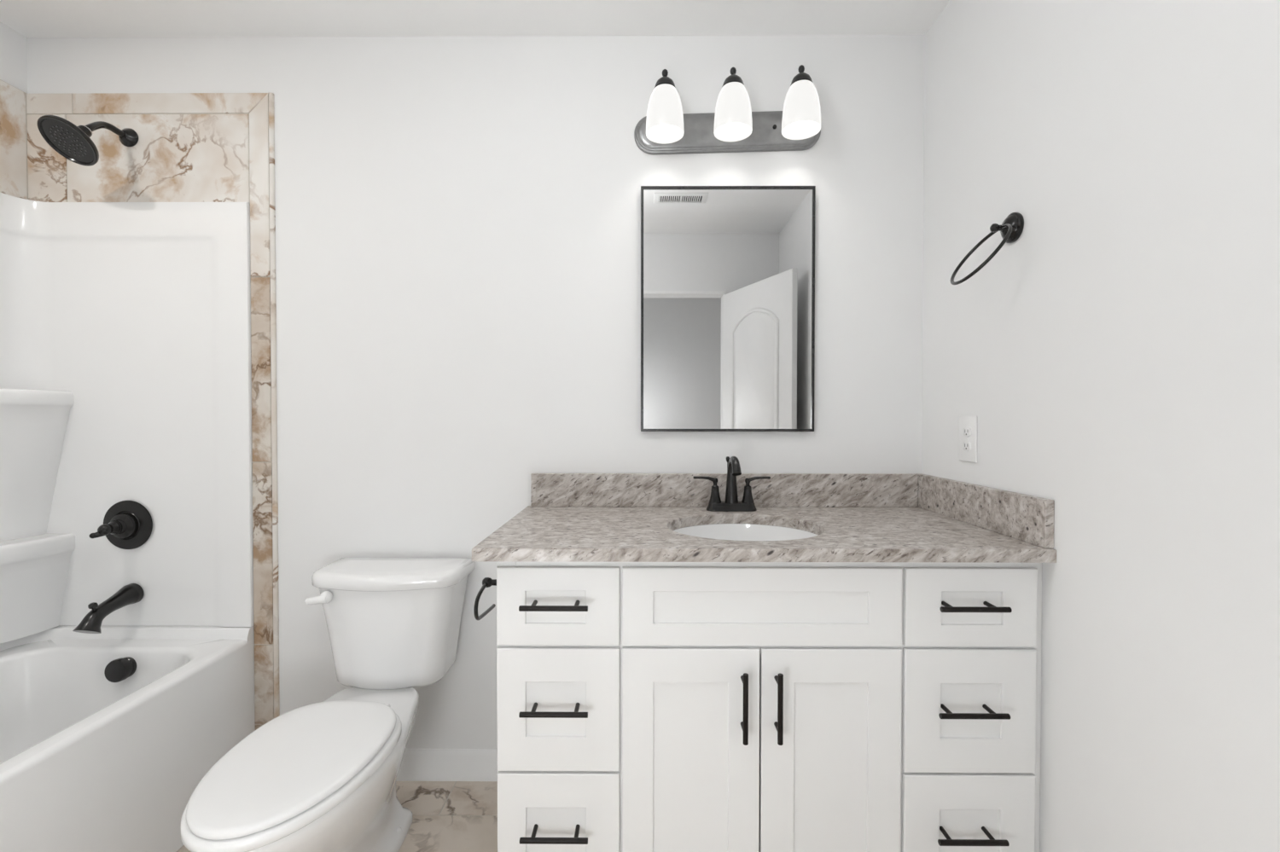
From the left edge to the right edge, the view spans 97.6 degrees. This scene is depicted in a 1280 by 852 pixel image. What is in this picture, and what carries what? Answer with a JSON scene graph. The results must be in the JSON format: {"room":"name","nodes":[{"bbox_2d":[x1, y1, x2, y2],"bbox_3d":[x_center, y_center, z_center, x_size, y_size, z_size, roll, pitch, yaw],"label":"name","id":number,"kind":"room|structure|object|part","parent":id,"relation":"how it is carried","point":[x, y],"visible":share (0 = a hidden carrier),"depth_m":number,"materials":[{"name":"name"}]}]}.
{"room":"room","nodes":[
{"label":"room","id":0,"kind":"room"},
{"bbox_2d":[0,22,27,93],"bbox_3d":[-2.075,-0.037,0.797,0.120,2.440,2.109,0,1,0],"label":"wall","id":1,"kind":"structure","parent":0,"point":[13,44],"depth_m":1.79,"materials":[{"name":"paint"}]},
{"bbox_2d":[0,80,27,199],"bbox_3d":[-2.008,-0.893,1.055,0.010,0.362,1.540,0,1,0],"label":"tile","id":2,"kind":"structure","parent":1,"relation":"attached to","point":[13,137],"depth_m":1.79,"materials":[{"name":"beige tile"}]},
{"bbox_2d":[0,192,253,643],"bbox_3d":[-1.644,-0.024,1.079,0.728,1.390,1.540,0,1,0],"label":"tub surround","id":3,"kind":"object","parent":1,"relation":"attached to","point":[125,355],"visible":1,"depth_m":1.83,"materials":[{"name":"white plastic"}]},
{"bbox_2d":[0,388,74,541],"bbox_3d":[-1.933,0.123,1.699,0.144,0.471,0.300,0,1,0],"label":"corner shelf","id":4,"kind":"object","parent":3,"relation":"attached to","point":[37,425],"depth_m":1.78,"materials":[{"name":"white plastic"}]},
{"bbox_2d":[0,533,75,643],"bbox_3d":[-1.934,0.509,1.699,0.142,0.306,0.310,0,1,0],"label":"corner shelf","id":5,"kind":"object","parent":3,"relation":"attached to","point":[37,570],"depth_m":1.76,"materials":[{"name":"white plastic"}]},
{"bbox_2d":[72,583,144,634],"bbox_3d":[-1.668,0.578,1.753,0.067,0.119,0.186,0,1,0],"label":"tub spout","id":6,"kind":"object","parent":3,"relation":"attached to","point":[130,594],"visible":1,"depth_m":1.74,"materials":[{"name":"black metal"}]},
{"bbox_3d":[-1.668,0.553,1.707,0.022,0.029,0.022,0,1,0],"label":"diverter knob","id":7,"kind":"part","parent":6,"relation":"part of","materials":[{"name":"brown metal"}]},
{"bbox_2d":[88,500,152,549],"bbox_3d":[-1.680,0.325,1.785,0.162,0.162,0.111,0,1,0],"label":"shower valve","id":8,"kind":"object","parent":3,"relation":"attached to","point":[127,525],"visible":1,"depth_m":1.83,"materials":[{"name":"black metal"}]},
{"bbox_3d":[-1.683,0.327,1.760,0.048,0.044,0.059,0,1,0],"label":"lever handle","id":9,"kind":"part","parent":8,"relation":"part of","materials":[{"name":"brown metal"}]},
{"bbox_2d":[0,79,273,661],"bbox_3d":[-1.614,0.052,1.072,0.800,2.254,1.555,0,1,0],"label":"tile","id":10,"kind":"structure","parent":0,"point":[189,147],"depth_m":1.83,"materials":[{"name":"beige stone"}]},
{"bbox_2d":[37,115,138,166],"bbox_3d":[-1.665,-0.875,1.700,0.144,0.184,0.253,0,1,0],"label":"shower","id":11,"kind":"object","parent":10,"relation":"attached to","point":[72,142],"visible":1,"depth_m":1.64,"materials":[{"name":"black metal"}]},
{"bbox_3d":[-1.663,-0.912,1.744,0.027,0.075,0.163,0,1,-4],"label":"shower arm","id":12,"kind":"part","parent":11,"relation":"part of","materials":[{"name":"brown metal"}]},
{"bbox_2d":[176,781,497,851],"bbox_3d":[-0.210,1.234,0.184,3.860,0.080,3.590,0,1,0],"label":"floor","id":13,"kind":"structure","parent":0,"point":[448,817],"depth_m":1.68,"materials":[{"name":"beige tile"}]},
{"bbox_2d":[0,625,255,851],"bbox_3d":[-1.645,0.926,1.086,0.731,0.508,1.550,0,1,0],"label":"bathtub","id":14,"kind":"object","parent":13,"relation":"on","point":[107,738],"visible":0.97,"depth_m":1.57,"materials":[{"name":"white plastic"}]},
{"bbox_2d":[180,558,474,851],"bbox_3d":[-0.768,0.805,1.428,0.444,0.740,0.836,0,1,0],"label":"toilet","id":15,"kind":"object","parent":13,"relation":"on","point":[319,777],"visible":1,"depth_m":1.39,"materials":[{"name":"white ceramic"}]},
{"bbox_3d":[-0.769,0.765,1.256,0.360,0.024,0.494,0,1,0],"label":"seat","id":16,"kind":"part","parent":15,"relation":"part of","materials":[{"name":"white plastic"}]},
{"bbox_3d":[-0.768,0.741,1.258,0.338,0.018,0.481,0,1,0],"label":"seat lid","id":17,"kind":"part","parent":15,"relation":"part of","materials":[{"name":"white plastic"}]},
{"bbox_3d":[-0.935,0.500,1.627,0.073,0.036,0.028,0,1,0],"label":"flush lever","id":18,"kind":"part","parent":15,"relation":"part of","materials":[{"name":"white plastic"}]},
{"bbox_3d":[-0.768,0.979,1.359,0.354,0.394,0.653,0,1,0],"label":"bowl","id":19,"kind":"part","parent":15,"relation":"part of","materials":[{"name":"white ceramic"}]},
{"bbox_3d":[-0.766,0.453,1.724,0.444,0.044,0.234,0,1,0],"label":"tank lid","id":20,"kind":"part","parent":15,"relation":"part of","materials":[{"name":"white ceramic"}]},
{"bbox_3d":[-0.766,0.628,1.728,0.414,0.314,0.210,0,1,0],"label":"tank","id":21,"kind":"part","parent":15,"relation":"part of","materials":[{"name":"white ceramic"}]},
{"bbox_2d":[496,561,1042,851],"bbox_3d":[0.297,0.736,1.534,1.249,0.877,0.607,0,1,0],"label":"vanity cabinet","id":22,"kind":"object","parent":13,"relation":"on","point":[642,706],"visible":0.91,"depth_m":1.27,"materials":[{"name":"paint"}]},
{"bbox_2d":[473,577,496,620],"bbox_3d":[-0.361,0.421,1.383,0.067,0.109,0.161,0,1,0],"label":"toilet paper holder","id":23,"kind":"object","parent":22,"relation":"attached to","point":[486,582],"visible":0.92,"depth_m":1.37,"materials":[{"name":"brown metal"}]},
{"bbox_3d":[-0.361,0.392,1.402,0.067,0.051,0.051,0,1,0],"label":"post","id":24,"kind":"part","parent":23,"relation":"part of","materials":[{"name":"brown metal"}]},
{"bbox_3d":[-0.191,0.638,1.257,0.151,0.012,0.051,0,1,0],"label":"handle","id":25,"kind":"part","parent":22,"relation":"part of","materials":[{"name":"black metal"}]},
{"bbox_3d":[-0.190,0.402,1.254,0.151,0.012,0.051,0,1,0],"label":"handle","id":26,"kind":"part","parent":22,"relation":"part of","materials":[{"name":"black metal"}]},
{"bbox_3d":[-0.191,0.920,1.261,0.151,0.012,0.051,0,1,0],"label":"handle","id":27,"kind":"part","parent":22,"relation":"part of","materials":[{"name":"black metal"}]},
{"bbox_3d":[-0.187,0.648,1.281,0.280,0.282,0.011,0,1,0],"label":"drawer","id":28,"kind":"part","parent":22,"relation":"part of","materials":[{"name":"paint"}]},
{"bbox_3d":[-0.186,0.411,1.278,0.280,0.178,0.011,0,1,0],"label":"drawer","id":29,"kind":"part","parent":22,"relation":"part of","materials":[{"name":"paint"}]},
{"bbox_3d":[-0.187,0.929,1.285,0.280,0.268,0.011,0,1,0],"label":"drawer","id":30,"kind":"part","parent":22,"relation":"part of","materials":[{"name":"paint"}]},
{"bbox_3d":[0.116,0.785,1.281,0.312,0.556,0.011,0,1,0],"label":"door","id":31,"kind":"part","parent":22,"relation":"part of","materials":[{"name":"paint"}]},
{"bbox_3d":[0.233,0.625,1.254,0.012,0.155,0.051,0,1,0],"label":"handle","id":32,"kind":"part","parent":22,"relation":"part of","materials":[{"name":"black metal"}]},
{"bbox_2d":[471,473,1056,563],"bbox_3d":[0.275,0.229,1.540,1.294,0.137,0.602,0,1,0],"label":"countertop","id":33,"kind":"structure","parent":22,"relation":"on","point":[569,517],"depth_m":1.52,"materials":[{"name":"stone"}]},
{"bbox_2d":[692,456,770,511],"bbox_3d":[0.287,0.178,1.715,0.240,0.174,0.139,0,1,0],"label":"faucet","id":34,"kind":"object","parent":33,"relation":"on","point":[731,503],"visible":1,"depth_m":1.74,"materials":[{"name":"black metal"}]},
{"bbox_3d":[0.202,0.167,1.756,0.070,0.020,0.016,0,1,-2],"label":"lever","id":35,"kind":"part","parent":34,"relation":"part of","materials":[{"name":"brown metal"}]},
{"bbox_3d":[0.236,0.202,1.759,0.039,0.078,0.039,0,1,0],"label":"handle","id":36,"kind":"part","parent":34,"relation":"part of","materials":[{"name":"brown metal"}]},
{"bbox_3d":[0.278,0.169,1.776,0.013,0.146,0.013,0,1,0],"label":"lift rod","id":37,"kind":"part","parent":34,"relation":"part of","materials":[{"name":"brown metal"}]},
{"bbox_3d":[0.287,0.251,1.759,0.157,0.027,0.053,0,1,0],"label":"plate","id":38,"kind":"part","parent":34,"relation":"part of","materials":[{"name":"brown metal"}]},
{"bbox_3d":[0.287,0.169,1.714,0.043,0.154,0.131,0,1,0],"label":"spout","id":39,"kind":"part","parent":34,"relation":"part of","materials":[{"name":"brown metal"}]},
{"bbox_3d":[0.338,0.202,1.758,0.039,0.078,0.039,0,1,0],"label":"handle","id":40,"kind":"part","parent":34,"relation":"part of","materials":[{"name":"brown metal"}]},
{"bbox_3d":[0.373,0.168,1.755,0.070,0.020,0.016,0,1,3],"label":"lever","id":41,"kind":"part","parent":34,"relation":"part of","materials":[{"name":"brown metal"}]},
{"bbox_2d":[673,523,818,541],"bbox_3d":[0.280,0.369,1.507,0.450,0.142,0.406,0,1,0],"label":"sink","id":42,"kind":"object","parent":33,"relation":"in","point":[721,532],"visible":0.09,"depth_m":1.67,"materials":[{"name":"white ceramic"}]},
{"bbox_3d":[0.309,0.625,1.254,0.012,0.155,0.051,0,1,0],"label":"handle","id":43,"kind":"part","parent":22,"relation":"part of","materials":[{"name":"black metal"}]},
{"bbox_3d":[0.435,0.785,1.280,0.318,0.556,0.011,0,1,0],"label":"door","id":44,"kind":"part","parent":22,"relation":"part of","materials":[{"name":"paint"}]},
{"bbox_3d":[0.750,0.929,1.280,0.298,0.268,0.011,0,1,0],"label":"drawer","id":45,"kind":"part","parent":22,"relation":"part of","materials":[{"name":"paint"}]},
{"bbox_3d":[0.750,0.648,1.276,0.298,0.282,0.011,0,1,0],"label":"drawer","id":46,"kind":"part","parent":22,"relation":"part of","materials":[{"name":"paint"}]},
{"bbox_3d":[0.751,0.411,1.272,0.298,0.178,0.011,0,1,0],"label":"drawer","id":47,"kind":"part","parent":22,"relation":"part of","materials":[{"name":"paint"}]},
{"bbox_3d":[0.736,0.920,1.256,0.151,0.012,0.051,0,1,0],"label":"handle","id":48,"kind":"part","parent":22,"relation":"part of","materials":[{"name":"black metal"}]},
{"bbox_3d":[0.737,0.639,1.252,0.151,0.012,0.051,0,1,0],"label":"handle","id":49,"kind":"part","parent":22,"relation":"part of","materials":[{"name":"black metal"}]},
{"bbox_3d":[0.737,0.403,1.248,0.151,0.012,0.051,0,1,0],"label":"handle","id":50,"kind":"part","parent":22,"relation":"part of","materials":[{"name":"black metal"}]},
{"bbox_2d":[0,0,950,37],"bbox_3d":[-0.208,-1.296,0.147,3.860,0.100,3.590,0,1,0],"label":"ceiling","id":51,"kind":"structure","parent":0,"point":[28,18],"depth_m":1.74,"materials":[{"name":"paint"}]},
{"bbox_2d":[26,34,925,749],"bbox_3d":[-0.542,-0.051,1.903,3.174,2.440,0.120,0,1,0],"label":"wall","id":52,"kind":"structure","parent":0,"point":[458,218],"depth_m":1.83,"materials":[{"name":"paint"}]},
{"bbox_2d":[250,92,279,730],"bbox_3d":[-1.235,0.042,1.843,0.076,2.254,0.010,0,1,0],"label":"tile","id":53,"kind":"structure","parent":52,"relation":"attached to","point":[263,289],"depth_m":1.84,"materials":[{"name":"beige tile"}]},
{"bbox_2d":[395,749,497,781],"bbox_3d":[-0.761,1.121,1.852,0.868,0.097,0.018,0,1,0],"label":"baseboard","id":54,"kind":"structure","parent":52,"relation":"attached to","point":[417,765],"depth_m":1.85,"materials":[{"name":"paint"}]},
{"bbox_2d":[530,473,918,507],"bbox_3d":[0.274,0.209,1.831,1.258,0.108,0.020,0,1,0],"label":"backsplash","id":55,"kind":"structure","parent":52,"relation":"attached to","point":[547,490],"depth_m":1.82,"materials":[{"name":"stone"}]},
{"bbox_2d":[634,64,820,154],"bbox_3d":[0.283,-0.990,1.735,0.606,0.213,0.178,0,1,0],"label":"vanity light","id":56,"kind":"object","parent":52,"relation":"attached to","point":[733,127],"visible":1,"depth_m":1.75,"materials":[{"name":"glass"}]},
{"bbox_3d":[0.076,-0.961,1.706,0.116,0.144,0.116,0,1,0],"label":"lamp shade","id":57,"kind":"part","parent":56,"relation":"part of","materials":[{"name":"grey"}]},
{"bbox_3d":[0.284,-0.954,1.812,0.606,0.138,0.024,0,1,0],"label":"plate","id":58,"kind":"part","parent":56,"relation":"part of","materials":[{"name":"metal"}]},
{"bbox_3d":[0.283,-0.966,1.705,0.116,0.144,0.116,0,1,0],"label":"lamp shade","id":59,"kind":"part","parent":56,"relation":"part of","materials":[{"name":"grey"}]},
{"bbox_3d":[0.491,-0.971,1.704,0.116,0.144,0.116,0,1,0],"label":"lamp shade","id":60,"kind":"part","parent":56,"relation":"part of","materials":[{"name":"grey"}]},
{"bbox_2d":[640,186,815,431],"bbox_3d":[0.284,-0.378,1.821,0.562,0.792,0.023,0,1,0],"label":"mirror","id":61,"kind":"object","parent":52,"relation":"attached to","point":[728,272],"visible":1,"depth_m":1.81,"materials":[{"name":"black mirror"}]},
{"bbox_2d":[921,0,1279,851],"bbox_3d":[0.978,-0.034,0.780,0.120,2.440,2.109,0,1,0],"label":"wall","id":62,"kind":"structure","parent":0,"point":[1116,361],"depth_m":1.06,"materials":[{"name":"paint"}]},
{"bbox_2d":[959,416,977,462],"bbox_3d":[0.918,0.036,1.570,0.008,0.128,0.081,0,1,0],"label":"wall outlet","id":63,"kind":"object","parent":62,"relation":"attached to","point":[968,425],"visible":1,"depth_m":1.56,"materials":[{"name":"white plastic"}]},
{"bbox_2d":[962,441,970,451],"bbox_3d":[0.916,0.056,1.570,0.003,0.029,0.034,0,1,0],"label":"receptacle","id":64,"kind":"object","parent":63,"relation":"attached to","point":[966,445],"depth_m":1.57,"materials":[{"name":"white plastic"}]},
{"bbox_2d":[963,426,971,436],"bbox_3d":[0.916,0.016,1.569,0.003,0.029,0.034,0,1,0],"label":"receptacle","id":65,"kind":"object","parent":63,"relation":"attached to","point":[967,430],"depth_m":1.57,"materials":[{"name":"white plastic"}]},
{"bbox_2d":[950,212,1023,285],"bbox_3d":[0.852,-0.437,1.379,0.138,0.174,0.175,0,1,0],"label":"towel ring","id":66,"kind":"object","parent":62,"relation":"attached to","point":[1011,229],"visible":1,"depth_m":1.36,"materials":[{"name":"black metal"}]},
{"bbox_3d":[0.881,-0.488,1.378,0.034,0.021,0.021,0,1,0],"label":"post","id":67,"kind":"part","parent":66,"relation":"part of","materials":[{"name":"brown metal"}]}
]}

